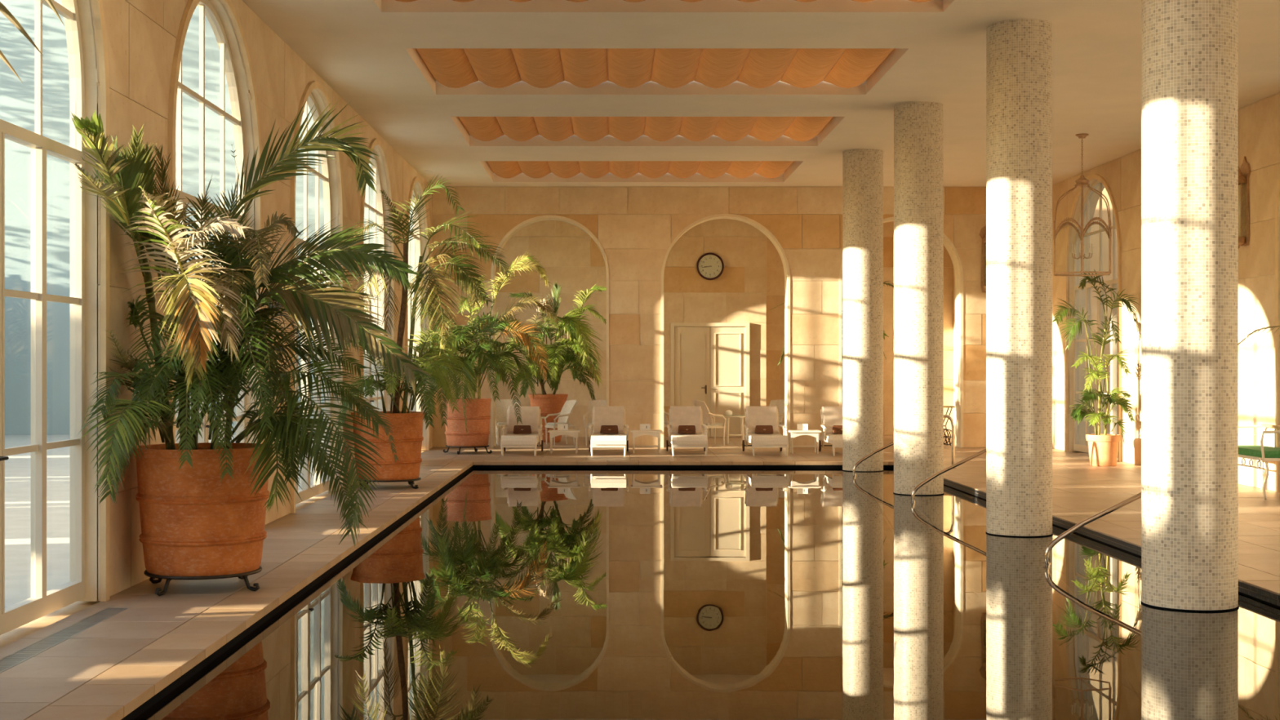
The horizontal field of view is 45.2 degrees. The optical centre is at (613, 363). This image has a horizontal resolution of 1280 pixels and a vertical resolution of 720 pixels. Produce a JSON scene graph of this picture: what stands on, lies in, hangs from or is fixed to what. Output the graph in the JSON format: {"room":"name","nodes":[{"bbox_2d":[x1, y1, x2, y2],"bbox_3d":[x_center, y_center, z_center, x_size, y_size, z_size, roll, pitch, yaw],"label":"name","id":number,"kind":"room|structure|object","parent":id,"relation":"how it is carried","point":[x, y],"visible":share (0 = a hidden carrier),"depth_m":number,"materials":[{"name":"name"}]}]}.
{"room":"indoor swimming pool","nodes":[
{"label":"indoor swimming pool","id":0,"kind":"room"},
{"bbox_2d":[76,0,432,600],"bbox_3d":[-3.741,-1.305,15.300,0.246,5.994,42.600,0,0,0],"label":"wall","id":1,"kind":"structure","parent":0,"point":[132,50],"depth_m":12.26,"materials":[{"name":"stone"}]},
{"bbox_2d":[0,0,84,635],"bbox_3d":[-3.775,-0.858,9.432,0.155,5.052,3.048,0,0,0],"label":"window","id":2,"kind":"structure","parent":1,"relation":"in","point":[42,602],"depth_m":10.17,"materials":[{"name":"metal"}]},
{"bbox_2d":[175,0,245,443],"bbox_3d":[-3.775,-0.858,14.220,0.155,5.052,3.048,0,0,0],"label":"window","id":3,"kind":"structure","parent":1,"relation":"in","point":[227,68],"depth_m":14.69,"materials":[{"name":"metal"}]},
{"bbox_2d":[295,93,331,504],"bbox_3d":[-3.775,-0.858,19.008,0.155,5.052,3.048,0,0,0],"label":"window","id":4,"kind":"structure","parent":1,"relation":"in","point":[306,492],"depth_m":19.65,"materials":[{"name":"metal"}]},
{"bbox_2d":[364,150,384,411],"bbox_3d":[-3.775,-0.858,23.796,0.155,5.052,3.048,0,0,0],"label":"window","id":5,"kind":"structure","parent":1,"relation":"in","point":[378,196],"depth_m":24.52,"materials":[{"name":"metal"}]},
{"bbox_2d":[408,188,421,411],"bbox_3d":[-3.775,-0.858,28.584,0.155,5.052,3.048,0,0,0],"label":"window","id":6,"kind":"structure","parent":1,"relation":"in","point":[417,323],"depth_m":29.31,"materials":[{"name":"metal"}]},
{"bbox_2d":[495,218,766,436],"bbox_3d":[-0.060,-0.945,36.058,7.200,5.274,1.085,0,0,0],"label":"wall","id":7,"kind":"structure","parent":0,"point":[570,257],"depth_m":35.52,"materials":[{"name":"stone"}]},
{"bbox_2d":[670,322,749,436],"bbox_3d":[2.232,0.372,35.479,1.824,2.640,0.107,0,0,0],"label":"door","id":8,"kind":"structure","parent":7,"relation":"in","point":[708,359],"depth_m":35.49,"materials":[{"name":"paint"}]},
{"bbox_2d":[696,253,724,279],"bbox_3d":[2.233,-2.248,35.464,0.634,0.634,0.065,0,0,0],"label":"wall clock","id":9,"kind":"object","parent":7,"relation":"attached to","point":[709,266],"visible":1,"depth_m":35.46,"materials":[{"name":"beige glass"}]},
{"bbox_2d":[0,435,1279,719],"bbox_3d":[2.568,1.841,15.300,13.176,0.301,42.600,0,0,0],"label":"floor","id":10,"kind":"structure","parent":0,"point":[107,670],"depth_m":13.38,"materials":[{"name":"stone"}]},
{"bbox_2d":[0,604,133,673],"bbox_3d":[-3.438,1.704,7.440,0.156,0.024,6.720,0,0,0],"label":"floor vent","id":11,"kind":"object","parent":10,"relation":"in","point":[17,657],"visible":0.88,"depth_m":9.47,"materials":[{"name":"metal"}]},
{"bbox_2d":[143,565,262,595],"bbox_3d":[-3.104,1.623,11.640,0.866,0.139,0.866,0,0,-20],"label":"plant stand","id":12,"kind":"object","parent":10,"relation":"on","point":[243,575],"visible":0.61,"depth_m":11.30,"materials":[{"name":"metal"}]},
{"bbox_2d":[71,99,434,576],"bbox_3d":[-2.626,-0.216,11.320,2.416,3.537,1.958,0,0,-13],"label":"potted palm","id":13,"kind":"object","parent":12,"relation":"on","point":[202,505],"visible":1,"depth_m":11.05,"materials":[{"name":"plant"}]},
{"bbox_2d":[132,442,273,576],"bbox_3d":[-3.104,1.088,11.640,1.037,0.930,1.037,0,0,0],"label":"pot","id":14,"kind":"object","parent":13,"relation":"attached to","point":[193,523],"depth_m":11.24,"materials":[{"name":"ceramic"}]},
{"bbox_2d":[359,476,421,489],"bbox_3d":[-3.089,1.629,21.060,0.902,0.127,0.902,0,0,-11],"label":"plant stand","id":15,"kind":"object","parent":10,"relation":"on","point":[411,482],"visible":0.48,"depth_m":20.71,"materials":[{"name":"metal"}]},
{"bbox_2d":[333,174,514,479],"bbox_3d":[-2.439,-0.496,20.785,2.333,4.121,2.028,0,0,0],"label":"potted palm","id":16,"kind":"object","parent":15,"relation":"on","point":[407,426],"visible":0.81,"depth_m":20.63,"materials":[{"name":"plant"}]},
{"bbox_2d":[351,411,425,479],"bbox_3d":[-3.089,1.115,21.060,1.013,0.900,1.013,0,0,0],"label":"pot","id":17,"kind":"object","parent":16,"relation":"on","point":[407,426],"depth_m":20.67,"materials":[{"name":"ceramic"}]},
{"bbox_2d":[443,444,492,454],"bbox_3d":[-2.770,1.620,29.160,0.830,0.145,0.830,0,0,-29],"label":"plant stand","id":18,"kind":"object","parent":10,"relation":"on","point":[446,446],"visible":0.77,"depth_m":28.98,"materials":[{"name":"metal"}]},
{"bbox_2d":[416,251,563,446],"bbox_3d":[-2.452,-0.293,28.804,2.863,3.680,2.019,0,0,-31],"label":"potted palm","id":19,"kind":"object","parent":18,"relation":"on","point":[469,427],"visible":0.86,"depth_m":28.74,"materials":[{"name":"plant"}]},
{"bbox_2d":[443,398,491,446],"bbox_3d":[-2.770,1.103,29.160,0.924,0.888,0.924,0,0,0],"label":"pot","id":20,"kind":"object","parent":19,"relation":"on","point":[477,416],"depth_m":28.80,"materials":[{"name":"ceramic"}]},
{"bbox_2d":[495,399,519,444],"bbox_3d":[-2.240,1.225,32.452,0.606,0.937,0.596,0,0,-9],"label":"wicker chair","id":21,"kind":"object","parent":10,"relation":"on","point":[501,408],"visible":0.49,"depth_m":32.57,"materials":[{"name":"white paint"}]},
{"bbox_2d":[497,422,506,424],"bbox_3d":[-2.228,1.253,32.370,0.420,0.047,0.372,0,0,-9],"label":"cushion","id":22,"kind":"object","parent":21,"relation":"on","point":[498,423],"depth_m":32.18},
{"bbox_2d":[500,406,543,455],"bbox_3d":[-1.740,1.260,29.130,0.773,0.867,1.860,0,0,0],"label":"sun lounger","id":23,"kind":"object","parent":10,"relation":"on","point":[531,415],"visible":1,"depth_m":29.54,"materials":[{"name":"white fabric"}]},
{"bbox_2d":[513,425,531,433],"bbox_3d":[-1.740,1.254,29.369,0.352,0.160,0.150,0,0,0],"label":"pouch","id":24,"kind":"object","parent":23,"relation":"on","point":[517,428],"visible":1,"depth_m":29.32,"materials":[{"name":"brown leather"}]},
{"bbox_2d":[540,416,546,444],"bbox_3d":[-1.680,1.404,32.700,0.535,0.577,0.535,0,0,0],"label":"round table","id":25,"kind":"object","parent":10,"relation":"on","point":[541,417],"visible":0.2,"depth_m":32.55,"materials":[{"name":"wood"}]},
{"bbox_2d":[495,281,606,442],"bbox_3d":[-1.367,-0.061,32.967,2.620,3.506,1.675,0,0,2],"label":"potted palm","id":26,"kind":"object","parent":10,"relation":"on","point":[548,403],"visible":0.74,"depth_m":32.85,"materials":[{"name":"plant"}]},
{"bbox_2d":[528,393,568,442],"bbox_3d":[-1.418,1.176,33.360,0.864,1.032,0.864,0,0,0],"label":"pot","id":27,"kind":"object","parent":26,"relation":"on","point":[548,403],"depth_m":33.03,"materials":[{"name":"ceramic"}]},
{"bbox_2d":[544,400,577,445],"bbox_3d":[-1.068,1.225,32.121,0.596,0.937,0.606,0,0,-24],"label":"wicker chair","id":28,"kind":"object","parent":10,"relation":"on","point":[564,415],"visible":0.89,"depth_m":32.20,"materials":[{"name":"white wicker"}]},
{"bbox_2d":[546,422,570,425],"bbox_3d":[-1.143,1.253,32.088,0.372,0.047,0.420,0,0,-24],"label":"cushion","id":29,"kind":"object","parent":28,"relation":"on","point":[555,423],"depth_m":31.95,"materials":[{"name":"white fabric"}]},
{"bbox_2d":[547,429,580,453],"bbox_3d":[-0.936,1.476,29.160,0.600,0.432,0.480,0,0,0],"label":"side table","id":30,"kind":"object","parent":10,"relation":"on","point":[553,433],"visible":1,"depth_m":28.95,"materials":[{"name":"white paint"}]},
{"bbox_2d":[557,423,568,430],"bbox_3d":[-0.960,1.199,29.147,0.199,0.120,0.030,0,0,0],"label":"menu card","id":31,"kind":"object","parent":30,"relation":"on","point":[560,426],"visible":1,"depth_m":29.14,"materials":[{"name":"white paper"}]},
{"bbox_2d":[582,400,606,445],"bbox_3d":[-0.290,1.225,31.947,0.606,0.937,0.596,0,0,11],"label":"wicker chair","id":32,"kind":"object","parent":10,"relation":"on","point":[591,404],"visible":0.28,"depth_m":32.12,"materials":[{"name":"white paint"}]},
{"bbox_2d":[588,406,628,455],"bbox_3d":[-0.090,1.260,29.130,0.773,0.867,1.860,0,0,0],"label":"sun lounger","id":33,"kind":"object","parent":10,"relation":"on","point":[601,415],"visible":1,"depth_m":29.57,"materials":[{"name":"white fabric"}]},
{"bbox_2d":[600,425,618,433],"bbox_3d":[-0.078,1.254,29.369,0.352,0.160,0.150,0,0,-3],"label":"pouch","id":34,"kind":"object","parent":33,"relation":"on","point":[604,428],"visible":1,"depth_m":29.32,"materials":[{"name":"brown leather"}]},
{"bbox_2d":[630,429,662,453],"bbox_3d":[0.624,1.476,29.160,0.600,0.432,0.480,0,0,0],"label":"side table","id":35,"kind":"object","parent":10,"relation":"on","point":[635,433],"visible":1,"depth_m":28.95,"materials":[{"name":"white paint"}]},
{"bbox_2d":[640,423,650,430],"bbox_3d":[0.600,1.199,29.147,0.199,0.120,0.030,0,0,0],"label":"menu card","id":36,"kind":"object","parent":35,"relation":"on","point":[642,426],"visible":1,"depth_m":29.14,"materials":[{"name":"white paper"}]},
{"bbox_2d":[663,408,669,426],"bbox_3d":[1.124,1.225,32.633,0.596,0.937,0.606,0,0,-7],"label":"wicker chair","id":37,"kind":"object","parent":10,"relation":"on","point":[666,421],"visible":0.15,"depth_m":32.39,"materials":[{"name":"beige wicker"}]},
{"bbox_2d":[666,406,707,455],"bbox_3d":[1.404,1.260,29.130,0.773,0.867,1.860,0,0,0],"label":"sun lounger","id":38,"kind":"object","parent":10,"relation":"on","point":[678,415],"visible":1,"depth_m":29.57,"materials":[{"name":"white fabric"}]},
{"bbox_2d":[677,425,696,433],"bbox_3d":[1.404,1.254,29.369,0.352,0.160,0.150,0,0,2],"label":"pouch","id":39,"kind":"object","parent":38,"relation":"on","point":[682,428],"visible":1,"depth_m":29.32,"materials":[{"name":"brown leather"}]},
{"bbox_2d":[692,400,726,444],"bbox_3d":[1.967,1.225,32.081,0.596,0.937,0.606,0,0,-22],"label":"wicker chair","id":40,"kind":"object","parent":10,"relation":"on","point":[707,415],"visible":0.63,"depth_m":31.89,"materials":[{"name":"white wicker"}]},
{"bbox_2d":[705,422,723,425],"bbox_3d":[2.044,1.253,32.111,0.372,0.047,0.420,0,0,-22],"label":"cushion","id":41,"kind":"object","parent":40,"relation":"on","point":[706,423],"depth_m":31.92,"materials":[{"name":"white fabric"}]},
{"bbox_2d":[723,415,745,444],"bbox_3d":[2.556,1.386,32.340,0.583,0.613,0.583,0,0,0],"label":"round table","id":42,"kind":"object","parent":10,"relation":"on","point":[726,434],"visible":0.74,"depth_m":32.17,"materials":[{"name":"wood"}]},
{"bbox_2d":[725,409,732,415],"bbox_3d":[2.424,1.025,32.280,0.149,0.108,0.149,0,0,0],"label":"lidded bowl","id":43,"kind":"object","parent":42,"relation":"on","point":[728,412],"visible":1,"depth_m":32.22,"materials":[{"name":"white ceramic"}]},
{"bbox_2d":[724,433,744,435],"bbox_3d":[2.556,1.494,32.340,0.415,0.024,0.415,0,0,0],"label":"shelf","id":44,"kind":"object","parent":42,"relation":"attached to","point":[726,434],"depth_m":32.17,"materials":[{"name":"white wood"}]},
{"bbox_2d":[742,406,788,456],"bbox_3d":[2.880,1.260,29.130,0.773,0.867,1.860,0,0,0],"label":"sun lounger","id":45,"kind":"object","parent":10,"relation":"on","point":[754,415],"visible":1,"depth_m":29.57,"materials":[{"name":"white fabric"}]},
{"bbox_2d":[754,425,773,433],"bbox_3d":[2.880,1.254,29.369,0.352,0.160,0.150,0,0,-1],"label":"pouch","id":46,"kind":"object","parent":45,"relation":"on","point":[758,428],"visible":1,"depth_m":29.32,"materials":[{"name":"brown leather"}]},
{"bbox_2d":[768,399,784,427],"bbox_3d":[3.377,1.225,32.433,0.596,0.937,0.606,0,0,-38],"label":"wicker chair","id":47,"kind":"object","parent":10,"relation":"on","point":[780,403],"visible":0.27,"depth_m":32.55,"materials":[{"name":"beige wicker"}]},
{"bbox_2d":[786,429,821,453],"bbox_3d":[3.612,1.476,29.160,0.600,0.432,0.480,0,0,0],"label":"side table","id":48,"kind":"object","parent":10,"relation":"on","point":[793,433],"visible":1,"depth_m":28.95,"materials":[{"name":"white paint"}]},
{"bbox_2d":[797,423,808,430],"bbox_3d":[3.588,1.199,29.147,0.199,0.120,0.030,0,0,0],"label":"menu card","id":49,"kind":"object","parent":48,"relation":"on","point":[800,426],"visible":1,"depth_m":29.14,"materials":[{"name":"white paper"}]},
{"bbox_2d":[818,406,842,455],"bbox_3d":[4.356,1.260,29.130,0.773,0.867,1.860,0,0,0],"label":"sun lounger","id":50,"kind":"object","parent":10,"relation":"on","point":[831,416],"visible":0.49,"depth_m":29.64,"materials":[{"name":"white fabric"}]},
{"bbox_2d":[831,425,842,433],"bbox_3d":[4.356,1.254,29.369,0.352,0.160,0.150,0,0,0],"label":"pouch","id":51,"kind":"object","parent":50,"relation":"on","point":[836,428],"visible":0.56,"depth_m":29.32,"materials":[{"name":"brown leather"}]},
{"bbox_2d":[853,414,956,475],"bbox_3d":[4.707,1.924,24.840,1.674,2.201,0.108,0,0,0],"label":"handrail","id":52,"kind":"object","parent":10,"relation":"attached to","point":[871,454],"visible":0.55,"depth_m":24.82,"materials":[{"name":"metal"}]},
{"bbox_2d":[911,448,986,502],"bbox_3d":[4.707,1.924,19.980,1.674,2.201,0.108,0,0,0],"label":"handrail","id":53,"kind":"object","parent":10,"relation":"attached to","point":[984,451],"visible":0.2,"depth_m":19.96,"materials":[{"name":"metal"}]},
{"bbox_2d":[943,405,955,445],"bbox_3d":[6.792,1.285,31.920,0.528,0.819,0.408,0,0,0],"label":"chair","id":54,"kind":"object","parent":10,"relation":"on","point":[948,406],"visible":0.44,"depth_m":31.75,"materials":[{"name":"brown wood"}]},
{"bbox_2d":[1044,492,1141,564],"bbox_3d":[4.707,1.924,13.800,1.674,2.201,0.108,0,0,0],"label":"handrail","id":55,"kind":"object","parent":10,"relation":"attached to","point":[1046,557],"visible":0.36,"depth_m":13.78,"materials":[{"name":"metal"}]},
{"bbox_2d":[1052,269,1138,466],"bbox_3d":[7.954,0.053,25.387,1.396,3.277,0.929,0,0,-28],"label":"potted palm","id":56,"kind":"object","parent":10,"relation":"on","point":[1103,448],"visible":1,"depth_m":25.38,"materials":[{"name":"plant"}]},
{"bbox_2d":[1085,433,1120,466],"bbox_3d":[8.147,1.434,25.560,0.564,0.516,0.564,0,0,0],"label":"pot","id":57,"kind":"object","parent":56,"relation":"attached to","point":[1103,448],"depth_m":25.36,"materials":[{"name":"ceramic"}]},
{"bbox_2d":[943,479,1279,608],"bbox_3d":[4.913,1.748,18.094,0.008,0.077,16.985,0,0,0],"label":"trim","id":58,"kind":"structure","parent":10,"relation":"attached to","point":[1084,531],"depth_m":15.08,"materials":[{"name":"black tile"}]},
{"bbox_2d":[1238,423,1279,499],"bbox_3d":[8.408,1.250,19.920,0.674,0.888,1.536,0,0,0],"label":"garden bench","id":59,"kind":"object","parent":10,"relation":"on","point":[1262,452],"visible":0.61,"depth_m":19.58,"materials":[{"name":"white paint"}]},
{"bbox_2d":[1238,444,1279,457],"bbox_3d":[8.406,1.133,19.920,0.564,0.083,1.440,0,0,0],"label":"cushion","id":60,"kind":"object","parent":59,"relation":"on","point":[1244,451],"depth_m":19.62,"materials":[{"name":"green fabric"}]},
{"bbox_2d":[1238,325,1279,344],"bbox_3d":[7.968,0.516,16.794,2.079,2.353,0.976,0,0,37],"label":"potted palm","id":61,"kind":"object","parent":10,"relation":"on","point":[1266,327],"visible":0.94,"depth_m":17.06,"materials":[{"name":"plant"}]},
{"bbox_3d":[-3.060,1.623,5.220,0.866,0.139,0.866,0,0,-17],"label":"plant stand","id":62,"kind":"object","parent":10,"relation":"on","visible":0},
{"bbox_2d":[0,0,64,81],"bbox_3d":[-2.908,-0.073,5.186,1.338,3.251,1.769,0,0,25],"label":"potted palm","id":63,"kind":"object","parent":62,"relation":"on","point":[3,10],"visible":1,"depth_m":5.60,"materials":[{"name":"plant"}]},
{"bbox_2d":[432,186,986,447],"bbox_3d":[2.568,-1.125,31.325,12.456,5.634,0.518,0,0,0],"label":"wall","id":64,"kind":"structure","parent":0,"point":[635,230],"depth_m":31.08,"materials":[{"name":"stone"}]},
{"bbox_2d":[978,224,986,292],"bbox_3d":[7.560,-2.130,30.966,0.336,1.500,0.252,0,0,0],"label":"wall lantern","id":65,"kind":"object","parent":64,"relation":"attached to","point":[983,232],"visible":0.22,"depth_m":31.05,"materials":[{"name":"metal"}]},
{"bbox_2d":[242,0,1279,186],"bbox_3d":[2.568,-4.392,15.180,13.224,1.620,43.080,0,0,0],"label":"ceiling","id":66,"kind":"structure","parent":0,"point":[365,51],"depth_m":19.35,"materials":[{"name":"paint"}]},
{"bbox_2d":[486,160,794,177],"bbox_3d":[0.498,-3.694,28.728,5.724,0.182,3.144,0,0,0],"label":"shade","id":67,"kind":"object","parent":66,"relation":"hanging from","point":[504,169],"visible":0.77,"depth_m":28.76,"materials":[{"name":"orange fabric"}]},
{"bbox_2d":[458,116,833,141],"bbox_3d":[0.498,-3.694,23.784,5.724,0.182,3.024,0,0,0],"label":"shade","id":68,"kind":"object","parent":66,"relation":"hanging from","point":[481,128],"visible":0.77,"depth_m":23.75,"materials":[{"name":"orange fabric"}]},
{"bbox_2d":[415,48,894,88],"bbox_3d":[0.498,-3.694,18.960,5.724,0.182,3.000,0,0,0],"label":"shade","id":69,"kind":"object","parent":66,"relation":"hanging from","point":[453,68],"visible":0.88,"depth_m":18.85,"materials":[{"name":"orange fabric"}]},
{"bbox_2d":[395,0,930,2],"bbox_3d":[0.498,-3.694,14.160,5.724,0.182,3.000,0,0,0],"label":"shade","id":70,"kind":"object","parent":66,"relation":"hanging from","point":[402,1],"visible":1,"depth_m":15.39,"materials":[{"name":"orange fabric"}]},
{"bbox_2d":[1053,133,1111,276],"bbox_3d":[7.320,-2.486,24.000,0.859,2.191,0.987,0,0,-44],"label":"hanging lantern","id":71,"kind":"object","parent":66,"relation":"hanging from","point":[1082,182],"visible":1,"depth_m":23.93,"materials":[{"name":"metal"}]},
{"bbox_2d":[766,221,953,435],"bbox_3d":[5.790,-0.945,36.508,4.500,5.274,0.305,0,0,0],"label":"wall","id":72,"kind":"structure","parent":0,"point":[775,268],"depth_m":36.36,"materials":[{"name":"stone"}]},
{"bbox_2d":[953,268,955,435],"bbox_3d":[8.418,-0.945,34.092,0.756,5.274,5.016,0,0,0],"label":"wall","id":73,"kind":"structure","parent":0,"point":[953,268],"depth_m":36.21,"materials":[{"name":"stone"}]},
{"bbox_2d":[1052,93,1279,492],"bbox_3d":[8.967,-1.305,15.300,0.426,5.994,42.600,0,0,0],"label":"wall","id":74,"kind":"structure","parent":0,"point":[1259,122],"depth_m":25.62,"materials":[{"name":"stone"}]},
{"bbox_2d":[1073,180,1117,453],"bbox_3d":[8.942,-0.858,28.200,0.091,5.052,3.048,0,0,0],"label":"window","id":75,"kind":"structure","parent":74,"relation":"in","point":[1100,316],"depth_m":28.88,"materials":[{"name":"clear glass"}]},
{"bbox_2d":[1238,156,1250,248],"bbox_3d":[8.682,-2.237,21.360,0.252,1.290,0.336,0,0,0],"label":"wall lantern","id":76,"kind":"object","parent":74,"relation":"attached to","point":[1244,171],"visible":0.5,"depth_m":21.29,"materials":[{"name":"metal"}]},
{"bbox_3d":[1.244,3.852,10.290,8.047,0.240,33.300,0,0,0],"label":"floor","id":77,"kind":"structure","parent":0,"visible":0},
{"bbox_2d":[120,465,893,719],"bbox_3d":[1.068,2.742,10.470,7.694,1.980,32.940,0,0,0],"label":"trim","id":78,"kind":"structure","parent":77,"relation":"on","point":[153,700],"depth_m":14.64,"materials":[{"name":"black stone"}]},
{"bbox_2d":[133,467,1279,719],"bbox_3d":[1.244,1.800,10.294,7.342,0.001,32.587,0,0,0],"label":"pool water","id":79,"kind":"object","parent":78,"relation":"in","point":[510,593],"visible":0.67,"depth_m":10.70,"materials":[{"name":"liquid"}]},
{"bbox_2d":[842,148,883,471],"bbox_3d":[4.212,0.075,25.944,0.689,7.314,0.689,0,0,0],"label":"column","id":80,"kind":"structure","parent":77,"relation":"on","point":[862,168],"depth_m":25.66,"materials":[{"name":"tile"}]},
{"bbox_2d":[893,102,943,495],"bbox_3d":[4.236,0.075,21.336,0.689,7.314,0.689,0,0,0],"label":"column","id":81,"kind":"structure","parent":77,"relation":"on","point":[918,126],"depth_m":21.04,"materials":[{"name":"tile"}]},
{"bbox_2d":[986,18,1053,537],"bbox_3d":[4.302,0.075,16.296,0.689,7.314,0.689,0,0,0],"label":"column","id":82,"kind":"structure","parent":77,"relation":"on","point":[1019,52],"depth_m":16.01,"materials":[{"name":"tile"}]},
{"bbox_2d":[1140,0,1239,612],"bbox_3d":[4.308,0.075,11.496,0.689,7.314,0.689,0,0,0],"label":"column","id":83,"kind":"structure","parent":77,"relation":"on","point":[1189,48],"depth_m":11.20,"materials":[{"name":"tile"}]},
{"label":"outside","id":84,"kind":"structure","parent":0,"visible":0},
{"bbox_2d":[4,435,324,607],"bbox_3d":[-38.028,1.824,18.000,67.944,0.216,108.000,0,0,0],"label":"ground","id":85,"kind":"structure","parent":84,"point":[18,466],"depth_m":17.20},
{"bbox_2d":[0,0,416,435],"bbox_3d":[-11.028,-6.096,37.500,13.944,15.624,0.600,0,0,0],"label":"building wing","id":86,"kind":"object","parent":85,"relation":"on","point":[16,96],"depth_m":37.20},
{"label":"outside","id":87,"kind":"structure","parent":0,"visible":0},
{"bbox_3d":[28.596,1.824,18.000,38.808,0.216,108.000,0,0,0],"label":"ground","id":88,"kind":"structure","parent":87,"visible":0},
{"bbox_2d":[1089,187,1117,432],"bbox_3d":[12.420,-3.696,38.640,6.360,10.824,0.480,0,0,0],"label":"wall","id":89,"kind":"structure","parent":88,"relation":"on","point":[1095,238],"depth_m":38.40,"materials":[{"name":"beige stone"}]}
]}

